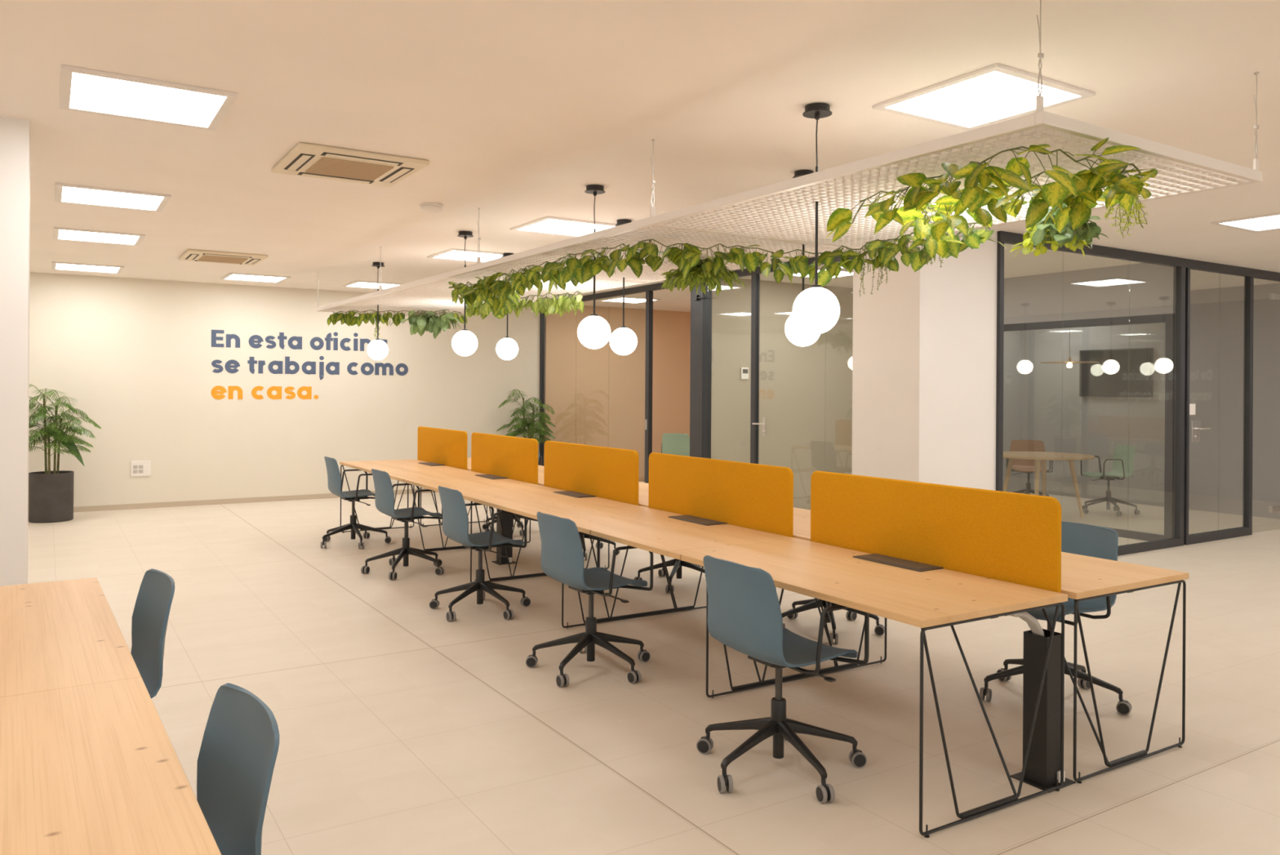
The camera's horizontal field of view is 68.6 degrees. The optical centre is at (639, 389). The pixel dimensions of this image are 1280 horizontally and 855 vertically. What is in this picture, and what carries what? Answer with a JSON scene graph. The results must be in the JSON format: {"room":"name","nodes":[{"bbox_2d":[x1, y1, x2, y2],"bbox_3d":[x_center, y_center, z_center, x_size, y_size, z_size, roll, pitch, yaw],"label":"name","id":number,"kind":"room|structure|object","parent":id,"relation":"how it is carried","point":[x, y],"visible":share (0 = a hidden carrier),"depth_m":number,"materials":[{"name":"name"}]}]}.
{"room":"open-plan office","nodes":[
{"label":"open-plan office","id":0,"kind":"room"},
{"bbox_2d":[0,116,30,586],"bbox_3d":[-3.490,0.067,4.723,0.685,2.839,0.480,0,0,-32],"label":"column","id":1,"kind":"structure","parent":0,"point":[15,133],"depth_m":4.67,"materials":[{"name":"white paint"}]},
{"bbox_2d":[28,271,690,506],"bbox_3d":[-2.395,0.073,14.030,18.200,2.839,0.130,0,0,-32],"label":"wall","id":2,"kind":"structure","parent":0,"point":[136,356],"depth_m":12.47,"materials":[{"name":"beige paint"}]},
{"bbox_2d":[130,460,151,476],"bbox_3d":[-6.171,0.974,11.590,0.215,0.190,0.014,0,0,-32],"label":"wall socket","id":3,"kind":"object","parent":2,"relation":"attached to","point":[139,468],"visible":1,"depth_m":11.58,"materials":[{"name":"white plastic"}]},
{"bbox_2d":[73,488,438,511],"bbox_3d":[-5.760,1.440,11.854,10.000,0.065,0.012,0,0,-32],"label":"baseboard","id":4,"kind":"structure","parent":2,"relation":"attached to","point":[233,500],"depth_m":12.01,"materials":[{"name":"paint"}]},
{"bbox_2d":[210,329,408,399],"bbox_3d":[-4.405,-0.330,12.709,2.586,0.923,0.005,0,0,-32],"label":"wall lettering","id":5,"kind":"object","parent":2,"relation":"attached to","point":[214,391],"depth_m":12.52,"materials":[{"name":"paint"}]},
{"bbox_2d":[0,0,1279,311],"bbox_3d":[2.304,-1.367,6.631,18.200,0.100,17.650,0,0,-32],"label":"ceiling","id":6,"kind":"structure","parent":0,"point":[514,108],"depth_m":4.42,"materials":[{"name":"paint"}]},
{"bbox_2d":[51,261,124,273],"bbox_3d":[-6.183,-1.362,10.493,0.680,0.013,0.680,0,0,-32],"label":"recessed light","id":7,"kind":"object","parent":6,"relation":"in","point":[55,265],"visible":1,"depth_m":10.45,"materials":[{"name":"white plastic"}]},
{"bbox_2d":[55,263,119,272],"bbox_3d":[-6.183,-1.364,10.493,0.600,0.007,0.600,0,0,-32],"label":"diffuser","id":8,"kind":"object","parent":7,"relation":"attached to","point":[72,267],"depth_m":10.51,"materials":[{"name":"white plastic"}]},
{"bbox_2d":[53,226,145,245],"bbox_3d":[-4.801,-1.353,8.314,0.680,0.013,0.680,0,0,-32],"label":"recessed light","id":9,"kind":"object","parent":6,"relation":"in","point":[59,233],"visible":1,"depth_m":8.28,"materials":[{"name":"white plastic"}]},
{"bbox_2d":[58,229,139,244],"bbox_3d":[-4.801,-1.355,8.314,0.600,0.007,0.600,0,0,-32],"label":"diffuser","id":10,"kind":"object","parent":9,"relation":"attached to","point":[64,234],"depth_m":8.33,"materials":[{"name":"white plastic"}]},
{"bbox_2d":[54,182,171,212],"bbox_3d":[-3.720,-1.347,6.608,0.680,0.013,0.680,0,0,-32],"label":"recessed light","id":11,"kind":"object","parent":6,"relation":"in","point":[64,193],"visible":1,"depth_m":6.58,"materials":[{"name":"white plastic"}]},
{"bbox_2d":[62,186,164,209],"bbox_3d":[-3.720,-1.349,6.608,0.600,0.007,0.600,0,0,-32],"label":"diffuser","id":12,"kind":"object","parent":11,"relation":"attached to","point":[76,195],"depth_m":6.62,"materials":[{"name":"white plastic"}]},
{"bbox_2d":[59,64,237,130],"bbox_3d":[-2.291,-1.338,4.353,0.680,0.013,0.680,0,0,-32],"label":"recessed light","id":13,"kind":"object","parent":6,"relation":"in","point":[82,90],"visible":1,"depth_m":4.31,"materials":[{"name":"white plastic"}]},
{"bbox_2d":[178,248,268,265],"bbox_3d":[-4.249,-1.338,9.552,0.740,0.038,0.740,0,0,-32],"label":"air conditioner","id":14,"kind":"object","parent":6,"relation":"attached to","point":[190,255],"visible":1,"depth_m":9.42,"materials":[{"name":"beige plastic"}]},
{"bbox_2d":[198,254,248,263],"bbox_3d":[-4.249,-1.325,9.552,0.410,0.012,0.410,0,0,-32],"label":"grille","id":15,"kind":"object","parent":14,"relation":"attached to","point":[201,257],"depth_m":9.49,"materials":[{"name":"beige plastic"}]},
{"bbox_2d":[220,272,290,283],"bbox_3d":[-4.662,-1.353,11.362,0.680,0.013,0.680,0,0,-32],"label":"recessed light","id":16,"kind":"object","parent":6,"relation":"in","point":[230,276],"visible":1,"depth_m":11.34,"materials":[{"name":"white plastic"}]},
{"bbox_2d":[225,274,285,281],"bbox_3d":[-4.662,-1.355,11.362,0.600,0.007,0.600,0,0,-32],"label":"diffuser","id":17,"kind":"object","parent":16,"relation":"attached to","point":[253,277],"depth_m":11.35,"materials":[{"name":"white plastic"}]},
{"bbox_2d":[271,142,429,186],"bbox_3d":[-1.733,-1.322,5.582,0.740,0.038,0.740,0,0,-32],"label":"air conditioner","id":18,"kind":"object","parent":6,"relation":"attached to","point":[304,159],"visible":1,"depth_m":5.48,"materials":[{"name":"beige plastic"}]},
{"bbox_2d":[305,156,393,181],"bbox_3d":[-1.733,-1.309,5.582,0.410,0.012,0.410,0,0,-32],"label":"grille","id":19,"kind":"object","parent":18,"relation":"attached to","point":[327,166],"depth_m":5.54,"materials":[{"name":"beige plastic"}]},
{"bbox_2d":[342,280,403,288],"bbox_3d":[-3.410,-1.345,12.096,0.680,0.013,0.680,0,0,-32],"label":"recessed light","id":20,"kind":"object","parent":6,"relation":"in","point":[363,284],"visible":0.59,"depth_m":12.00,"materials":[{"name":"white plastic"}]},
{"bbox_2d":[346,282,398,288],"bbox_3d":[-3.410,-1.347,12.096,0.600,0.007,0.600,0,0,-32],"label":"diffuser","id":21,"kind":"object","parent":20,"relation":"attached to","point":[363,285],"depth_m":12.07,"materials":[{"name":"white plastic"}]},
{"bbox_2d":[367,262,388,359],"bbox_3d":[-2.781,-0.831,9.952,0.218,1.034,0.218,0,0,-32],"label":"globe pendant","id":22,"kind":"object","parent":6,"relation":"hanging from","point":[377,349],"visible":0.99,"depth_m":9.89,"materials":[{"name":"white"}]},
{"bbox_2d":[418,202,443,213],"bbox_3d":[-1.516,-1.313,6.809,0.174,0.054,0.174,0,0,-32],"label":"smoke detector","id":23,"kind":"object","parent":6,"relation":"attached to","point":[428,207],"visible":1,"depth_m":6.76,"materials":[{"name":"white plastic"}]},
{"bbox_2d":[451,231,477,355],"bbox_3d":[-1.486,-0.812,7.966,0.218,1.054,0.218,0,0,-32],"label":"globe pendant","id":24,"kind":"object","parent":6,"relation":"hanging from","point":[464,343],"visible":1,"depth_m":7.90,"materials":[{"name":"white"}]},
{"bbox_2d":[426,248,503,262],"bbox_3d":[-1.681,-1.334,9.368,0.680,0.013,0.680,0,0,-32],"label":"recessed light","id":25,"kind":"object","parent":6,"relation":"in","point":[453,254],"visible":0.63,"depth_m":9.31,"materials":[{"name":"white plastic"}]},
{"bbox_2d":[435,250,502,262],"bbox_3d":[-1.681,-1.336,9.368,0.600,0.007,0.600,0,0,-32],"label":"diffuser","id":26,"kind":"object","parent":25,"relation":"attached to","point":[450,255],"depth_m":9.36,"materials":[{"name":"white plastic"}]},
{"bbox_2d":[496,253,518,359],"bbox_3d":[-1.305,-0.815,9.233,0.218,1.047,0.218,0,0,-32],"label":"globe pendant","id":27,"kind":"object","parent":6,"relation":"hanging from","point":[507,348],"visible":0.82,"depth_m":9.16,"materials":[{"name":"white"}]},
{"bbox_2d":[510,216,616,236],"bbox_3d":[-0.610,-1.327,7.679,0.680,0.013,0.680,0,0,-32],"label":"recessed light","id":28,"kind":"object","parent":6,"relation":"in","point":[546,224],"visible":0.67,"depth_m":7.63,"materials":[{"name":"white plastic"}]},
{"bbox_2d":[577,184,610,348],"bbox_3d":[-0.298,-0.800,6.150,0.218,1.065,0.218,0,0,-32],"label":"globe pendant","id":29,"kind":"object","parent":6,"relation":"hanging from","point":[593,331],"visible":1,"depth_m":6.09,"materials":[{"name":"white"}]},
{"bbox_2d":[609,218,637,355],"bbox_3d":[-0.128,-0.801,7.379,0.218,1.060,0.218,0,0,-32],"label":"globe pendant","id":30,"kind":"object","parent":6,"relation":"hanging from","point":[623,340],"visible":0.86,"depth_m":7.31,"materials":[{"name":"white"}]},
{"bbox_2d":[598,296,661,303],"bbox_3d":[-0.157,-1.325,13.874,0.680,0.013,0.680,0,0,-32],"label":"recessed light","id":31,"kind":"object","parent":6,"relation":"in","point":[627,300],"visible":0.93,"depth_m":13.85,"materials":[{"name":"white plastic"}]},
{"bbox_2d":[605,297,655,302],"bbox_3d":[-0.157,-1.327,13.874,0.600,0.007,0.600,0,0,-32],"label":"diffuser","id":32,"kind":"object","parent":31,"relation":"attached to","point":[611,300],"depth_m":13.86,"materials":[{"name":"white plastic"}]},
{"bbox_2d":[316,0,1262,316],"bbox_3d":[-0.566,-1.107,7.323,1.514,0.453,9.200,0,0,-33],"label":"canopy","id":33,"kind":"object","parent":6,"relation":"hanging from","point":[775,217],"visible":0.75,"depth_m":4.44,"materials":[{"name":"white"}]},
{"bbox_2d":[327,309,466,327],"bbox_3d":[-2.652,-0.757,10.237,1.560,0.214,0.358,0,0,-2],"label":"leaf garland","id":34,"kind":"object","parent":33,"relation":"hanging from","point":[348,317],"visible":0.67,"depth_m":10.16,"materials":[{"name":"green plant"}]},
{"bbox_2d":[373,311,380,337],"bbox_3d":[-2.861,-0.691,10.207,0.082,0.313,0.099,0,0,-32],"label":"sprig","id":35,"kind":"object","parent":34,"relation":"hanging from","point":[375,331],"visible":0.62,"depth_m":10.19,"materials":[{"name":"green plant"}]},
{"bbox_2d":[400,309,462,338],"bbox_3d":[-2.221,-0.698,10.038,0.662,0.326,0.336,0,0,-6],"label":"cluster","id":36,"kind":"object","parent":33,"relation":"hanging from","point":[428,321],"visible":1,"depth_m":9.95,"materials":[{"name":"green plant"}]},
{"bbox_2d":[466,290,584,317],"bbox_3d":[-1.002,-0.747,8.444,1.551,0.219,0.433,0,0,36],"label":"leaf garland","id":37,"kind":"object","parent":33,"relation":"hanging from","point":[558,305],"visible":0.8,"depth_m":8.25,"materials":[{"name":"green plant"}]},
{"bbox_2d":[448,248,615,319],"bbox_3d":[-1.061,-0.727,7.204,0.735,0.264,3.849,0,0,-20],"label":"leaf garland","id":38,"kind":"object","parent":33,"relation":"hanging from","point":[501,297],"visible":0.97,"depth_m":6.50,"materials":[{"name":"green plant"}]},
{"bbox_2d":[659,257,744,296],"bbox_3d":[0.408,-0.753,6.253,0.570,0.232,0.575,0,0,-32],"label":"cluster","id":39,"kind":"object","parent":33,"relation":"hanging from","point":[697,274],"visible":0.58,"depth_m":6.16,"materials":[{"name":"green plant"}]},
{"bbox_2d":[580,222,1006,287],"bbox_3d":[0.819,-0.720,5.292,2.342,0.259,0.866,0,0,22],"label":"leaf garland","id":40,"kind":"object","parent":33,"relation":"hanging from","point":[690,253],"visible":0.91,"depth_m":5.33,"materials":[{"name":"green plant"}]},
{"bbox_2d":[858,239,888,297],"bbox_3d":[1.301,-0.675,5.219,0.094,0.311,0.190,0,0,-32],"label":"sprig","id":41,"kind":"object","parent":40,"relation":"hanging from","point":[864,255],"visible":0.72,"depth_m":5.24,"materials":[{"name":"green plant"}]},
{"bbox_2d":[825,137,1157,258],"bbox_3d":[1.350,-0.732,3.801,0.899,0.242,1.506,0,0,-24],"label":"leaf garland","id":42,"kind":"object","parent":33,"relation":"hanging from","point":[1080,191],"visible":1,"depth_m":3.61,"materials":[{"name":"green plant"}]},
{"bbox_2d":[922,217,943,267],"bbox_3d":[1.405,-0.716,4.539,0.118,0.247,0.080,0,0,-40],"label":"sprig","id":43,"kind":"object","parent":42,"relation":"hanging from","point":[927,217],"visible":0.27,"depth_m":4.54,"materials":[{"name":"green plant"}]},
{"bbox_2d":[1009,223,1089,257],"bbox_3d":[1.965,-0.729,4.482,0.354,0.215,0.299,0,0,28],"label":"cluster","id":44,"kind":"object","parent":33,"relation":"hanging from","point":[1028,244],"visible":0.31,"depth_m":4.48,"materials":[{"name":"green plant"}]},
{"bbox_2d":[1031,201,1107,248],"bbox_3d":[1.946,-0.750,4.299,0.392,0.212,0.277,0,0,-32],"label":"cluster","id":45,"kind":"object","parent":33,"relation":"hanging from","point":[1086,231],"visible":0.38,"depth_m":4.30,"materials":[{"name":"green plant"}]},
{"bbox_2d":[1102,195,1148,238],"bbox_3d":[2.046,-0.739,3.949,0.171,0.216,0.174,0,0,15],"label":"sprig","id":46,"kind":"object","parent":33,"relation":"hanging from","point":[1136,207],"visible":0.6,"depth_m":3.94,"materials":[{"name":"green plant"}]},
{"bbox_2d":[792,271,800,276],"bbox_3d":[1.799,-1.313,10.641,0.268,0.013,0.308,0,0,-32],"label":"recessed light","id":47,"kind":"object","parent":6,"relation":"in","point":[798,274],"depth_m":10.70,"materials":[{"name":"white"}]},
{"bbox_2d":[784,169,820,346],"bbox_3d":[0.994,-0.794,5.702,0.218,1.061,0.218,0,0,-32],"label":"globe pendant","id":48,"kind":"object","parent":6,"relation":"hanging from","point":[797,335],"visible":0.51,"depth_m":5.64,"materials":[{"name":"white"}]},
{"bbox_2d":[792,102,839,333],"bbox_3d":[0.827,-0.793,4.389,0.218,1.064,0.218,0,0,-32],"label":"globe pendant","id":49,"kind":"object","parent":6,"relation":"hanging from","point":[816,309],"visible":1,"depth_m":4.33,"materials":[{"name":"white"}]},
{"bbox_2d":[831,269,853,278],"bbox_3d":[2.233,-1.310,10.577,0.470,0.013,0.614,0,0,-32],"label":"recessed light","id":50,"kind":"object","parent":6,"relation":"in","point":[843,273],"depth_m":10.60,"materials":[{"name":"white plastic"}]},
{"bbox_2d":[793,269,853,277],"bbox_3d":[2.090,-1.313,10.610,0.600,0.007,0.600,0,0,-32],"label":"diffuser","id":51,"kind":"object","parent":50,"relation":"attached to","point":[842,273],"depth_m":10.67,"materials":[{"name":"white plastic"}]},
{"bbox_2d":[872,63,1095,130],"bbox_3d":[1.552,-1.314,4.266,0.680,0.013,0.680,0,0,-32],"label":"recessed light","id":52,"kind":"object","parent":6,"relation":"in","point":[995,93],"visible":0.96,"depth_m":4.22,"materials":[{"name":"white plastic"}]},
{"bbox_2d":[1040,327,1099,368],"bbox_3d":[5.273,-0.782,11.505,0.660,1.031,0.660,0,0,-32],"label":"pendant","id":53,"kind":"object","parent":6,"relation":"hanging from","point":[1068,362],"visible":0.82,"depth_m":11.49,"materials":[{"name":"black"}]},
{"bbox_2d":[1210,212,1279,231],"bbox_3d":[4.910,-1.293,7.188,0.680,0.013,0.680,0,0,-32],"label":"recessed light","id":54,"kind":"object","parent":6,"relation":"in","point":[1268,221],"visible":1,"depth_m":7.28,"materials":[{"name":"white plastic"}]},
{"bbox_2d":[1221,215,1279,230],"bbox_3d":[4.910,-1.295,7.188,0.600,0.007,0.600,0,0,-32],"label":"diffuser","id":55,"kind":"object","parent":54,"relation":"attached to","point":[1270,222],"depth_m":7.32,"materials":[{"name":"white plastic"}]},
{"bbox_2d":[27,480,1279,854],"bbox_3d":[2.285,1.572,6.631,18.200,0.100,17.650,0,0,-32],"label":"floor","id":56,"kind":"structure","parent":0,"point":[404,728],"depth_m":4.53,"materials":[{"name":"tile"}]},
{"bbox_2d":[28,470,74,522],"bbox_3d":[-6.611,1.197,10.528,0.434,0.540,0.434,0,0,-32],"label":"planter","id":57,"kind":"object","parent":56,"relation":"on","point":[51,493],"depth_m":10.35,"materials":[{"name":"grey concrete"}]},
{"bbox_2d":[28,383,101,522],"bbox_3d":[-6.596,0.701,10.485,0.909,1.532,0.832,0,0,-16],"label":"potted palm","id":58,"kind":"object","parent":56,"relation":"on","point":[51,493],"visible":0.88,"depth_m":10.41,"materials":[{"name":"plant"}]},
{"bbox_2d":[0,577,221,854],"bbox_3d":[-2.006,1.125,2.025,1.645,0.740,3.100,0,0,-34],"label":"table","id":59,"kind":"object","parent":56,"relation":"on","point":[90,765],"visible":1,"depth_m":2.03,"materials":[{"name":"brown wood"}]},
{"bbox_2d":[130,568,174,697],"bbox_3d":[-1.867,1.071,3.153,0.675,0.846,0.668,0,0,-39],"label":"swivel chair","id":60,"kind":"object","parent":56,"relation":"on","point":[150,615],"visible":0.08,"depth_m":3.31,"materials":[{"name":"blue"}]},
{"bbox_2d":[196,682,279,854],"bbox_3d":[-0.975,1.077,1.834,0.656,0.848,0.692,0,0,-22],"label":"swivel chair","id":61,"kind":"object","parent":56,"relation":"on","point":[237,757],"visible":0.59,"depth_m":2.00,"materials":[{"name":"blue"}]},
{"bbox_2d":[320,456,391,548],"bbox_3d":[-2.749,1.066,9.044,0.698,0.848,0.681,0,0,-32],"label":"swivel chair","id":62,"kind":"object","parent":56,"relation":"on","point":[335,482],"visible":0.91,"depth_m":9.00,"materials":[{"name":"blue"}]},
{"bbox_2d":[360,468,444,579],"bbox_3d":[-1.949,1.071,7.702,0.656,0.848,0.692,0,0,-14],"label":"swivel chair","id":63,"kind":"object","parent":56,"relation":"on","point":[384,488],"visible":0.97,"depth_m":7.62,"materials":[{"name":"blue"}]},
{"bbox_2d":[429,485,530,621],"bbox_3d":[-1.059,1.077,6.356,0.676,0.848,0.658,0,0,-44],"label":"swivel chair","id":64,"kind":"object","parent":56,"relation":"on","point":[455,514],"visible":1,"depth_m":6.28,"materials":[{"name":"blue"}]},
{"bbox_2d":[491,508,515,564],"bbox_3d":[-1.316,1.146,8.060,0.498,0.707,0.170,0,0,-32],"label":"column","id":65,"kind":"structure","parent":56,"relation":"on","point":[506,519],"depth_m":8.11,"materials":[{"name":"black metal"}]},
{"bbox_2d":[482,451,539,535],"bbox_3d":[-1.345,1.074,9.896,0.674,0.846,0.668,0,0,-32],"label":"swivel chair","id":66,"kind":"object","parent":56,"relation":"on","point":[486,526],"visible":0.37,"depth_m":9.87,"materials":[{"name":"black"}]},
{"bbox_2d":[496,389,555,465],"bbox_3d":[-1.661,0.746,13.841,0.856,1.502,0.914,0,0,-32],"label":"potted palm","id":67,"kind":"object","parent":56,"relation":"on","point":[531,432],"visible":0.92,"depth_m":13.74,"materials":[{"name":"plant"}]},
{"bbox_2d":[537,455,542,465],"bbox_3d":[-1.651,1.238,13.873,0.404,0.520,0.404,0,0,-32],"label":"planter","id":68,"kind":"object","parent":56,"relation":"on","point":[540,463],"depth_m":13.80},
{"bbox_2d":[525,511,653,687],"bbox_3d":[-0.236,1.082,5.037,0.658,0.848,0.676,0,0,43],"label":"swivel chair","id":69,"kind":"object","parent":56,"relation":"on","point":[562,549],"visible":0.99,"depth_m":4.95,"materials":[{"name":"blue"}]},
{"bbox_2d":[539,290,653,483],"bbox_3d":[-0.698,0.122,13.220,0.084,2.763,3.105,0,0,-32],"label":"glass wall","id":70,"kind":"structure","parent":56,"relation":"on","point":[649,294],"depth_m":11.92,"materials":[{"name":"grey metal"}]},
{"bbox_2d":[579,533,620,559],"bbox_3d":[-0.555,1.079,8.599,0.672,0.846,0.686,0,0,-32],"label":"swivel chair","id":71,"kind":"object","parent":56,"relation":"on","point":[585,535],"visible":0.16,"depth_m":8.54,"materials":[{"name":"black metal"}]},
{"bbox_2d":[633,558,705,592],"bbox_3d":[0.309,1.084,7.292,0.679,0.846,0.674,0,0,-29],"label":"swivel chair","id":72,"kind":"object","parent":56,"relation":"on","point":[677,563],"visible":0.2,"depth_m":7.24,"materials":[{"name":"black"}]},
{"bbox_2d":[661,432,689,456],"bbox_3d":[0.598,1.086,14.490,0.674,0.846,0.679,0,0,18],"label":"swivel chair","id":73,"kind":"object","parent":56,"relation":"on","point":[672,443],"visible":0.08,"depth_m":14.26,"materials":[{"name":"green"}]},
{"bbox_2d":[689,261,837,463],"bbox_3d":[1.519,0.136,9.691,0.187,2.763,3.330,0,0,-32],"label":"door frame","id":74,"kind":"structure","parent":56,"relation":"on","point":[700,373],"depth_m":10.88,"materials":[{"name":"grey metal"}]},
{"bbox_2d":[574,255,853,302],"bbox_3d":[0.455,-1.290,11.414,0.060,0.074,7.389,0,0,-32],"label":"trim","id":75,"kind":"structure","parent":74,"relation":"attached to","point":[745,273],"depth_m":11.97,"materials":[{"name":"grey metal"}]},
{"bbox_2d":[339,457,1188,837],"bbox_3d":[-0.389,1.131,6.875,1.645,0.748,7.750,0,0,-32],"label":"office desk","id":76,"kind":"object","parent":56,"relation":"on","point":[925,596],"visible":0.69,"depth_m":4.11,"materials":[{"name":"brown wood"}]},
{"bbox_2d":[417,426,467,469],"bbox_3d":[-2.026,0.600,9.541,0.026,0.410,1.410,0,0,-32],"label":"screen","id":77,"kind":"object","parent":76,"relation":"attached to","point":[449,447],"visible":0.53,"depth_m":9.44,"materials":[{"name":"orange fabric"}]},
{"bbox_2d":[471,431,537,484],"bbox_3d":[-1.206,0.605,8.212,0.026,0.410,1.410,0,0,-32],"label":"screen","id":78,"kind":"object","parent":76,"relation":"attached to","point":[516,458],"visible":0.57,"depth_m":8.12,"materials":[{"name":"orange fabric"}]},
{"bbox_2d":[543,440,639,505],"bbox_3d":[-0.386,0.610,6.882,0.026,0.410,1.410,0,0,-32],"label":"screen","id":79,"kind":"object","parent":76,"relation":"attached to","point":[612,473],"visible":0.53,"depth_m":6.77,"materials":[{"name":"orange fabric"}]},
{"bbox_2d":[648,452,793,537],"bbox_3d":[0.434,0.616,5.553,0.028,0.410,1.410,0,0,-32],"label":"screen","id":80,"kind":"object","parent":76,"relation":"attached to","point":[756,496],"visible":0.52,"depth_m":5.43,"materials":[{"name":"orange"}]},
{"bbox_2d":[810,470,1061,592],"bbox_3d":[1.254,0.621,4.223,0.026,0.410,1.410,0,0,-32],"label":"screen","id":81,"kind":"object","parent":76,"relation":"attached to","point":[1013,537],"visible":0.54,"depth_m":4.08,"materials":[{"name":"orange fabric"}]},
{"bbox_2d":[696,555,869,803],"bbox_3d":[0.553,1.086,3.723,0.672,0.846,0.680,0,0,-32],"label":"swivel chair","id":82,"kind":"object","parent":56,"relation":"on","point":[744,615],"visible":0.99,"depth_m":3.62,"materials":[{"name":"blue plastic"}]},
{"bbox_2d":[781,598,884,643],"bbox_3d":[1.180,1.090,5.944,0.682,0.846,0.671,0,0,-38],"label":"swivel chair","id":83,"kind":"object","parent":56,"relation":"on","point":[851,613],"visible":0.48,"depth_m":5.86,"materials":[{"name":"black"}]},
{"bbox_2d":[852,228,997,490],"bbox_3d":[2.368,0.103,7.823,0.930,2.839,0.715,0,0,-32],"label":"column","id":84,"kind":"structure","parent":56,"relation":"on","point":[924,351],"depth_m":7.54,"materials":[{"name":"white paint"}]},
{"bbox_2d":[1006,440,1053,496],"bbox_3d":[5.237,1.115,12.694,0.668,0.846,0.675,0,0,18],"label":"swivel chair","id":85,"kind":"object","parent":56,"relation":"on","point":[1023,465],"visible":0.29,"depth_m":12.85,"materials":[{"name":"orange"}]},
{"bbox_2d":[1008,611,1075,791],"bbox_3d":[1.430,1.163,3.562,0.498,0.707,0.170,0,0,-32],"label":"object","id":86,"kind":"structure","parent":56,"relation":"on","point":[1042,769],"depth_m":3.61,"materials":[{"name":"black metal"}]},
{"bbox_2d":[1002,451,1094,517],"bbox_3d":[4.926,1.169,11.529,1.200,0.745,1.200,0,0,-32],"label":"round table","id":87,"kind":"object","parent":56,"relation":"on","point":[1037,455],"visible":0.84,"depth_m":11.33,"materials":[{"name":"brown wood"}]},
{"bbox_2d":[979,520,1132,715],"bbox_3d":[1.983,1.096,4.590,0.656,0.848,0.695,0,0,0],"label":"swivel chair","id":88,"kind":"object","parent":56,"relation":"on","point":[1087,540],"visible":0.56,"depth_m":4.58,"materials":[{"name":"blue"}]},
{"bbox_2d":[995,240,1185,555],"bbox_3d":[4.165,0.157,8.539,2.868,2.753,0.060,0,0,-32],"label":"glass wall","id":89,"kind":"structure","parent":56,"relation":"on","point":[1180,301],"depth_m":9.24,"materials":[{"name":"grey metal"}]},
{"bbox_2d":[1004,313,1174,541],"bbox_3d":[4.512,0.386,10.657,0.060,2.300,3.065,0,0,-32],"label":"trim","id":90,"kind":"structure","parent":89,"relation":"attached to","point":[1169,318],"depth_m":9.40,"materials":[{"name":"grey metal"}]},
{"bbox_2d":[997,231,1279,281],"bbox_3d":[6.270,-1.249,9.867,7.833,0.084,0.060,0,0,-32],"label":"trim","id":91,"kind":"structure","parent":89,"relation":"attached to","point":[1008,237],"depth_m":9.01,"materials":[{"name":"grey metal"}]},
{"bbox_2d":[1080,444,1140,516],"bbox_3d":[5.852,1.119,11.718,0.679,0.846,0.674,0,0,-2],"label":"swivel chair","id":92,"kind":"object","parent":56,"relation":"on","point":[1122,460],"visible":0.97,"depth_m":11.70,"materials":[{"name":"green plastic"}]},
{"bbox_2d":[1183,267,1253,544],"bbox_3d":[5.982,0.168,9.667,1.320,2.753,0.100,0,0,-32],"label":"door","id":93,"kind":"structure","parent":56,"relation":"on","point":[1189,409],"depth_m":9.98,"materials":[{"name":"grey metal"}]},
{"bbox_2d":[1189,404,1195,414],"bbox_3d":[5.526,0.197,9.387,0.110,0.110,0.015,0,0,-32],"label":"switch plate","id":94,"kind":"object","parent":93,"relation":"attached to","point":[1192,406],"depth_m":9.37,"materials":[{"name":"white plastic"}]},
{"bbox_2d":[1252,277,1279,533],"bbox_3d":[6.968,0.169,10.315,1.000,2.740,0.044,0,0,-32],"label":"glass wall","id":95,"kind":"structure","parent":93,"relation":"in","point":[1272,295],"depth_m":10.29,"materials":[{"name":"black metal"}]},
{"bbox_2d":[711,278,853,510],"bbox_3d":[2.431,0.103,12.075,3.940,2.839,0.220,0,0,-32],"label":"wall partition","id":96,"kind":"structure","parent":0,"point":[806,392],"depth_m":11.51,"materials":[{"name":"clear glass"}]},
{"bbox_2d":[740,367,748,378],"bbox_3d":[1.249,-0.195,11.179,0.110,0.140,0.024,0,0,-32],"label":"thermostat","id":97,"kind":"object","parent":96,"relation":"attached to","point":[744,371],"visible":1,"depth_m":11.16,"materials":[{"name":"white plastic"}]},
{"bbox_2d":[1004,262,1175,324],"bbox_3d":[4.347,-1.035,10.931,0.060,0.539,3.715,0,0,-32],"label":"glass panel","id":98,"kind":"object","parent":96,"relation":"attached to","point":[1139,289],"depth_m":10.08,"materials":[{"name":"clear glass"}]},
{"bbox_2d":[1002,330,1021,492],"bbox_3d":[4.950,0.119,13.790,1.950,2.839,0.100,0,0,-32],"label":"wall","id":99,"kind":"structure","parent":0,"point":[1012,340],"depth_m":14.15,"materials":[{"name":"beige paint"}]},
{"bbox_2d":[1020,283,1279,519],"bbox_3d":[6.859,0.131,12.691,0.100,2.839,4.000,0,0,-32],"label":"wall","id":100,"kind":"structure","parent":0,"point":[1054,413],"depth_m":12.16,"materials":[{"name":"beige paint"}]},
{"bbox_2d":[1079,347,1153,396],"bbox_3d":[6.582,-0.231,12.988,0.051,0.660,1.040,0,0,-32],"label":"television","id":101,"kind":"object","parent":100,"relation":"attached to","point":[1119,372],"visible":1,"depth_m":12.94,"materials":[{"name":"black plastic"}]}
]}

